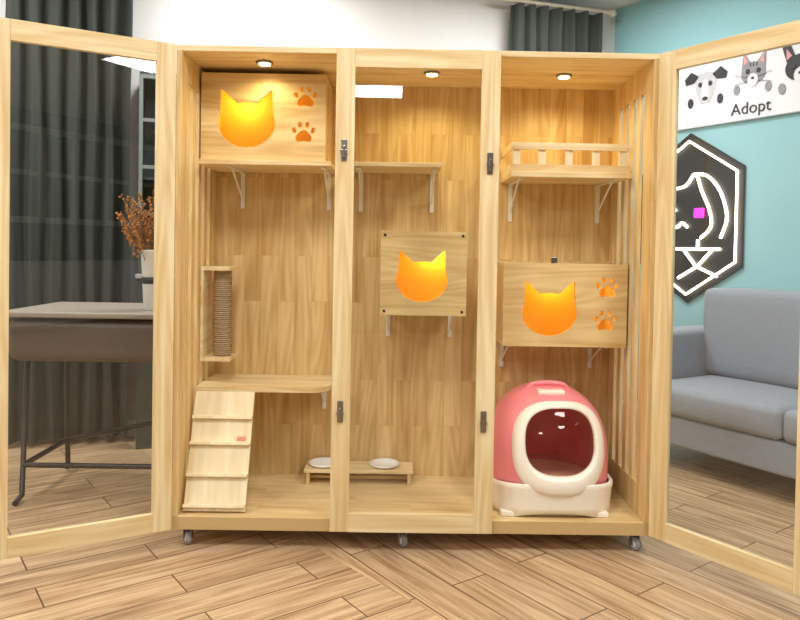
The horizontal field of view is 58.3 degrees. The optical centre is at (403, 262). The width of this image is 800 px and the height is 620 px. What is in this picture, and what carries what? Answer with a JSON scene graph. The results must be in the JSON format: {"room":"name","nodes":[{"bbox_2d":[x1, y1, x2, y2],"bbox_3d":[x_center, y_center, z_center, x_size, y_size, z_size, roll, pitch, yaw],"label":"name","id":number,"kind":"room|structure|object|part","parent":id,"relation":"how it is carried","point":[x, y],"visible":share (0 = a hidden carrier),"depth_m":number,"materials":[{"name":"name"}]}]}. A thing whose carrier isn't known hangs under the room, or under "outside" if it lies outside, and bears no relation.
{"room":"pet adoption center","nodes":[
{"label":"pet adoption center","id":0,"kind":"room"},
{"bbox_2d":[0,0,614,420],"bbox_3d":[-1.185,-0.416,4.427,5.629,2.900,0.100,1,1,-18],"label":"wall","id":1,"kind":"structure","parent":0,"point":[394,24],"depth_m":4.54,"materials":[{"name":"white paint"}]},
{"bbox_2d":[5,0,132,444],"bbox_3d":[-1.926,-0.410,4.047,0.930,2.816,0.175,1,1,-18],"label":"curtain","id":2,"kind":"object","parent":1,"relation":"hanging from","point":[70,109],"visible":0.77,"depth_m":4.02,"materials":[{"name":"fabric"}]},
{"bbox_2d":[14,420,135,442],"bbox_3d":[-1.211,0.990,4.392,5.598,0.090,0.012,1,1,-18],"label":"baseboard","id":3,"kind":"structure","parent":1,"relation":"attached to","point":[132,432],"depth_m":4.25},
{"bbox_2d":[499,0,616,52],"bbox_3d":[1.025,-0.377,4.980,0.920,2.816,0.175,1,1,-18],"label":"curtain","id":4,"kind":"object","parent":1,"relation":"hanging from","point":[541,29],"visible":0.22,"depth_m":4.90,"materials":[{"name":"fabric"}]},
{"bbox_3d":[1.047,-1.758,4.910,0.890,0.028,0.028,1,1,-18],"label":"rod","id":5,"kind":"part","parent":4,"relation":"part of","materials":[{"name":"white metal"}]},
{"bbox_2d":[387,315,388,329],"bbox_3d":[-0.066,0.258,3.121,0.008,0.091,0.163,1,1,0],"label":"brace","id":6,"kind":"object","parent":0,"point":[387,315],"depth_m":3.12,"materials":[{"name":"white metal"}]},
{"bbox_2d":[0,425,799,619],"bbox_3d":[1.907,1.213,0.440,11.726,0.100,10.040,1,1,0],"label":"floor","id":7,"kind":"structure","parent":0,"point":[221,574],"depth_m":2.58,"materials":[{"name":"brown wood"}]},
{"bbox_2d":[9,302,173,505],"bbox_3d":[-1.330,0.631,3.369,0.840,0.842,0.573,1,1,0],"label":"desk","id":8,"kind":"object","parent":7,"relation":"on","point":[68,332],"visible":0.59,"depth_m":3.10,"materials":[{"name":"metal"}]},
{"bbox_2d":[115,190,153,309],"bbox_3d":[-1.178,-0.059,3.269,0.240,0.544,0.264,1,1,-18],"label":"vase","id":9,"kind":"object","parent":8,"relation":"on","point":[147,256],"visible":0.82,"depth_m":3.22,"materials":[{"name":"white ceramic"}]},
{"bbox_2d":[135,71,189,449],"bbox_3d":[-1.120,-0.011,4.221,0.840,2.100,0.330,1,1,-18],"label":"hutch","id":10,"kind":"object","parent":7,"relation":"on","point":[147,80],"visible":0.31,"depth_m":4.00,"materials":[{"name":"white wood"}]},
{"bbox_2d":[135,274,141,278],"bbox_3d":[-1.079,0.079,4.090,0.840,0.024,0.050,1,1,-18],"label":"countertop","id":11,"kind":"structure","parent":10,"relation":"on","point":[137,276],"depth_m":3.94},
{"bbox_2d":[0,17,799,594],"bbox_3d":[-0.046,0.145,2.697,2.677,1.881,1.047,1,1,0],"label":"tall cabinet","id":12,"kind":"object","parent":7,"relation":"on","point":[305,291],"depth_m":3.01,"materials":[{"name":"brown wood"}]},
{"bbox_2d":[182,391,254,511],"bbox_3d":[-0.718,0.735,2.806,0.235,0.430,0.182,1,1,0],"label":"ramp","id":13,"kind":"object","parent":12,"relation":"on","point":[217,473],"visible":1,"depth_m":2.80,"materials":[{"name":"brown wood"}]},
{"bbox_2d":[200,266,237,361],"bbox_3d":[-0.778,0.212,3.031,0.122,0.392,0.140,1,1,0],"label":"post","id":14,"kind":"object","parent":12,"relation":"attached to","point":[222,303],"visible":1,"depth_m":3.00,"materials":[{"name":"beige fabric"}]},
{"bbox_2d":[196,374,331,408],"bbox_3d":[-0.572,0.577,3.057,0.541,0.149,0.304,1,1,0],"label":"platform","id":15,"kind":"object","parent":12,"relation":"attached to","point":[216,382],"visible":1,"depth_m":3.00,"materials":[{"name":"brown wood"}]},
{"bbox_2d":[201,72,326,160],"bbox_3d":[-0.565,-0.589,2.908,0.504,0.351,0.012,1,1,0],"label":"board","id":16,"kind":"object","parent":12,"relation":"attached to","point":[282,144],"visible":1,"depth_m":2.90,"materials":[{"name":"brown wood"}]},
{"bbox_2d":[256,60,273,65],"bbox_3d":[-0.541,-0.781,2.804,0.068,0.008,0.068,2,1,28],"label":"light","id":17,"kind":"object","parent":12,"relation":"attached to","point":[258,62],"depth_m":2.79,"materials":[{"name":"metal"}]},
{"bbox_2d":[197,159,334,209],"bbox_3d":[-0.560,-0.324,3.032,0.534,0.179,0.319,1,1,0],"label":"wall shelf","id":18,"kind":"object","parent":12,"relation":"attached to","point":[327,168],"visible":0.97,"depth_m":2.97,"materials":[{"name":"brown wood"}]},
{"bbox_3d":[-0.569,-0.422,3.053,0.504,0.012,0.271,1,1,0],"label":"panel","id":19,"kind":"object","parent":18,"relation":"on","visible":0},
{"bbox_2d":[218,81,332,162],"bbox_3d":[-0.567,-0.592,3.050,0.504,0.327,0.271,1,1,0],"label":"panels","id":20,"kind":"object","parent":19,"relation":"on","point":[329,95],"visible":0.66,"depth_m":3.05,"materials":[{"name":"brown wood"}]},
{"bbox_2d":[222,78,332,92],"bbox_3d":[-0.564,-0.761,3.047,0.504,0.012,0.271,1,1,0],"label":"panel","id":21,"kind":"object","parent":20,"relation":"on","point":[302,88],"visible":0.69,"depth_m":3.12,"materials":[{"name":"brown wood"}]},
{"bbox_3d":[-0.568,-0.594,3.182,0.480,0.327,0.004,1,1,0],"label":"rear panel","id":22,"kind":"part","parent":12,"relation":"part of","materials":[{"name":"orange plastic"}]},
{"bbox_3d":[-0.235,0.554,2.666,0.022,0.080,0.004,1,1,0],"label":"latch plate","id":23,"kind":"part","parent":12,"relation":"part of","materials":[{"name":"metal"}]},
{"bbox_3d":[-0.218,-0.416,2.647,0.022,0.080,0.004,1,1,0],"label":"latch plate","id":24,"kind":"part","parent":12,"relation":"part of","materials":[{"name":"metal"}]},
{"bbox_2d":[304,457,412,485],"bbox_3d":[-0.193,0.914,3.143,0.470,0.082,0.137,1,1,0],"label":"stand","id":25,"kind":"object","parent":12,"relation":"on","point":[321,464],"visible":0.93,"depth_m":3.13,"materials":[{"name":"brown wood"}]},
{"bbox_2d":[309,457,330,468],"bbox_3d":[-0.347,0.884,3.141,0.134,0.027,0.134,1,1,0],"label":"bowl","id":26,"kind":"object","parent":25,"relation":"on","point":[321,462],"depth_m":3.16,"materials":[{"name":"white ceramic"}]},
{"bbox_2d":[369,458,399,469],"bbox_3d":[-0.082,0.888,3.143,0.134,0.027,0.134,1,1,0],"label":"bowl","id":27,"kind":"object","parent":25,"relation":"on","point":[379,463],"depth_m":3.15,"materials":[{"name":"white ceramic"}]},
{"bbox_3d":[-0.066,0.271,3.097,0.018,0.120,0.220,1,1,0],"label":"bracket","id":28,"kind":"part","parent":12,"relation":"part of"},
{"bbox_2d":[354,162,441,212],"bbox_3d":[-0.041,-0.316,3.054,0.390,0.188,0.284,1,1,0],"label":"wall shelf","id":29,"kind":"object","parent":12,"relation":"attached to","point":[433,169],"visible":0.92,"depth_m":3.02,"materials":[{"name":"brown wood"}]},
{"bbox_3d":[0.028,0.988,2.970,1.800,0.050,0.535,1,1,0],"label":"board","id":30,"kind":"part","parent":12,"relation":"part of","materials":[{"name":"brown wood"}]},
{"bbox_3d":[0.041,0.088,3.212,1.760,1.741,0.015,1,1,0],"label":"panel","id":31,"kind":"part","parent":12,"relation":"part of","materials":[{"name":"brown wood"}]},
{"bbox_3d":[0.082,0.039,3.199,0.286,0.276,0.004,1,1,0],"label":"rear panel","id":32,"kind":"part","parent":12,"relation":"part of","materials":[{"name":"orange plastic"}]},
{"bbox_2d":[424,71,439,76],"bbox_3d":[0.118,-0.769,2.929,0.068,0.014,0.068,1,1,0],"label":"light","id":33,"kind":"object","parent":12,"relation":"attached to","point":[426,73],"depth_m":2.91,"materials":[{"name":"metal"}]},
{"bbox_3d":[0.209,0.275,3.099,0.018,0.120,0.220,1,1,0],"label":"bracket","id":34,"kind":"part","parent":12,"relation":"part of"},
{"bbox_3d":[0.299,0.593,2.671,0.022,0.080,0.004,1,1,0],"label":"latch plate","id":35,"kind":"part","parent":12,"relation":"part of","materials":[{"name":"metal"}]},
{"bbox_3d":[0.321,-0.367,2.652,0.022,0.080,0.004,1,1,0],"label":"latch plate","id":36,"kind":"part","parent":12,"relation":"part of","materials":[{"name":"metal"}]},
{"bbox_3d":[0.442,0.404,3.088,0.018,0.130,0.250,1,1,0],"label":"bracket","id":37,"kind":"part","parent":12,"relation":"part of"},
{"bbox_2d":[493,380,612,517],"bbox_3d":[0.588,0.725,2.947,0.505,0.496,0.494,1,1,0],"label":"box","id":38,"kind":"object","parent":12,"relation":"on","point":[551,450],"visible":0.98,"depth_m":2.80,"materials":[{"name":"pink plastic"}]},
{"bbox_3d":[0.588,0.502,2.918,0.187,0.049,0.029,1,1,0],"label":"handle","id":39,"kind":"part","parent":38,"relation":"part of","materials":[{"name":"pink plastic"}]},
{"bbox_2d":[493,453,612,516],"bbox_3d":[0.585,0.905,2.957,0.501,0.131,0.477,1,1,0],"label":"tray","id":40,"kind":"object","parent":38,"relation":"attached to","point":[512,495],"depth_m":2.74,"materials":[{"name":"beige plastic"}]},
{"bbox_2d":[556,73,571,78],"bbox_3d":[0.657,-0.760,2.933,0.068,0.014,0.068,1,1,0],"label":"light","id":41,"kind":"object","parent":12,"relation":"attached to","point":[558,75],"depth_m":2.91,"materials":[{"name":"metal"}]},
{"bbox_2d":[502,263,627,347],"bbox_3d":[0.661,0.174,2.932,0.506,0.340,0.012,1,1,0],"label":"board","id":42,"kind":"object","parent":12,"relation":"attached to","point":[555,278],"visible":1,"depth_m":2.93,"materials":[{"name":"brown wood"}]},
{"bbox_2d":[551,257,556,262],"bbox_3d":[0.617,-0.010,2.933,0.025,0.024,0.010,1,1,0],"label":"hook","id":43,"kind":"object","parent":42,"relation":"attached to","point":[553,259],"visible":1,"depth_m":2.93,"materials":[{"name":"metal"}]},
{"bbox_2d":[501,142,631,222],"bbox_3d":[0.679,-0.332,3.046,0.489,0.312,0.309,1,1,0],"label":"wall shelf","id":44,"kind":"object","parent":12,"relation":"attached to","point":[516,173],"visible":1,"depth_m":2.92,"materials":[{"name":"beige wood"}]},
{"bbox_3d":[0.837,0.410,3.091,0.018,0.130,0.250,1,1,0],"label":"bracket","id":45,"kind":"part","parent":12,"relation":"part of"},
{"bbox_3d":[0.657,0.335,3.077,0.506,0.012,0.271,1,1,0],"label":"panel","id":46,"kind":"object","parent":12,"relation":"attached to","visible":0},
{"bbox_2d":[496,264,617,341],"bbox_3d":[0.660,0.171,3.074,0.506,0.316,0.271,1,1,0],"label":"panels","id":47,"kind":"object","parent":46,"relation":"on","point":[608,290],"visible":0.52,"depth_m":3.06,"materials":[{"name":"brown wood"}]},
{"bbox_2d":[497,261,623,264],"bbox_3d":[0.662,0.007,3.071,0.506,0.012,0.271,1,1,0],"label":"panel","id":48,"kind":"object","parent":47,"relation":"on","point":[498,262],"visible":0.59,"depth_m":3.05,"materials":[{"name":"brown wood"}]},
{"bbox_2d":[522,277,604,335],"bbox_3d":[0.659,0.169,3.206,0.482,0.316,0.004,1,1,0],"label":"panel","id":49,"kind":"object","parent":46,"relation":"on","point":[548,314],"visible":0.21,"depth_m":3.21,"materials":[{"name":"orange plastic"}]},
{"bbox_2d":[622,288,799,479],"bbox_3d":[2.063,0.632,3.474,0.838,0.952,1.932,0,1,-32],"label":"sofa","id":50,"kind":"object","parent":7,"relation":"on","point":[734,392],"visible":0.74,"depth_m":3.75,"materials":[{"name":"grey fabric"}]},
{"bbox_3d":[1.658,0.671,4.237,0.692,0.582,0.212,0,1,-32],"label":"arm","id":51,"kind":"part","parent":50,"relation":"part of","materials":[{"name":"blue fabric"}]},
{"bbox_3d":[2.062,0.900,3.482,0.790,0.155,1.900,0,1,-32],"label":"frame","id":52,"kind":"part","parent":50,"relation":"part of","materials":[{"name":"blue fabric"}]},
{"bbox_2d":[671,374,797,439],"bbox_3d":[1.779,0.734,3.748,0.647,0.176,0.773,0,1,-32],"label":"seat cushion","id":53,"kind":"object","parent":50,"relation":"on","point":[744,407],"depth_m":3.56,"materials":[{"name":"grey fabric"}]},
{"bbox_2d":[703,288,799,388],"bbox_3d":[2.021,0.406,3.902,0.204,0.519,0.802,0,1,-32],"label":"cushion","id":54,"kind":"object","parent":50,"relation":"on","point":[750,335],"depth_m":3.91,"materials":[{"name":"grey fabric"}]},
{"bbox_2d":[783,409,797,444],"bbox_3d":[2.180,0.753,3.103,0.647,0.176,0.773,0,1,-32],"label":"seat cushion","id":55,"kind":"object","parent":50,"relation":"on","point":[789,415],"depth_m":3.22,"materials":[{"name":"grey fabric"}]},
{"bbox_2d":[549,0,640,8],"bbox_3d":[1.958,-1.786,0.383,11.726,0.100,10.040,1,1,0],"label":"ceiling","id":56,"kind":"structure","parent":0,"point":[610,4],"depth_m":5.07,"materials":[{"name":"paint"}]},
{"bbox_2d":[589,347,601,361],"bbox_3d":[0.837,0.396,3.119,0.008,0.099,0.185,1,1,0],"label":"brace","id":57,"kind":"object","parent":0,"point":[597,351],"depth_m":3.12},
{"bbox_2d":[614,0,799,392],"bbox_3d":[4.514,-0.244,0.501,0.100,2.900,11.201,0,1,-32],"label":"wall","id":58,"kind":"structure","parent":0,"point":[769,147],"depth_m":4.31,"materials":[{"name":"teal paint"}]},
{"bbox_2d":[640,133,745,302],"bbox_3d":[1.847,-0.289,4.649,0.033,1.100,0.760,0,1,-32],"label":"sign","id":59,"kind":"object","parent":58,"relation":"attached to","point":[710,186],"visible":0.61,"depth_m":4.54,"materials":[{"name":"black plastic"}]},
{"bbox_2d":[678,44,799,130],"bbox_3d":[2.232,-1.077,4.040,0.036,0.453,1.620,0,1,-32],"label":"poster","id":60,"kind":"object","parent":58,"relation":"attached to","point":[767,83],"visible":0.99,"depth_m":4.33,"materials":[{"name":"paper"}]},
{"bbox_3d":[0.083,0.041,3.074,0.310,0.276,0.256,1,1,0],"label":"panels","id":61,"kind":"object","parent":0,"visible":0},
{"bbox_3d":[0.084,0.044,2.940,0.310,0.300,0.012,1,1,0],"label":"board","id":62,"kind":"object","parent":61,"relation":"attached to","visible":0},
{"bbox_2d":[380,231,466,315],"bbox_3d":[0.083,0.044,2.929,0.352,0.344,0.008,1,1,0],"label":"faceplate","id":63,"kind":"object","parent":62,"relation":"attached to","point":[418,246],"visible":1,"depth_m":2.92,"materials":[{"name":"brown wood"}]}
]}

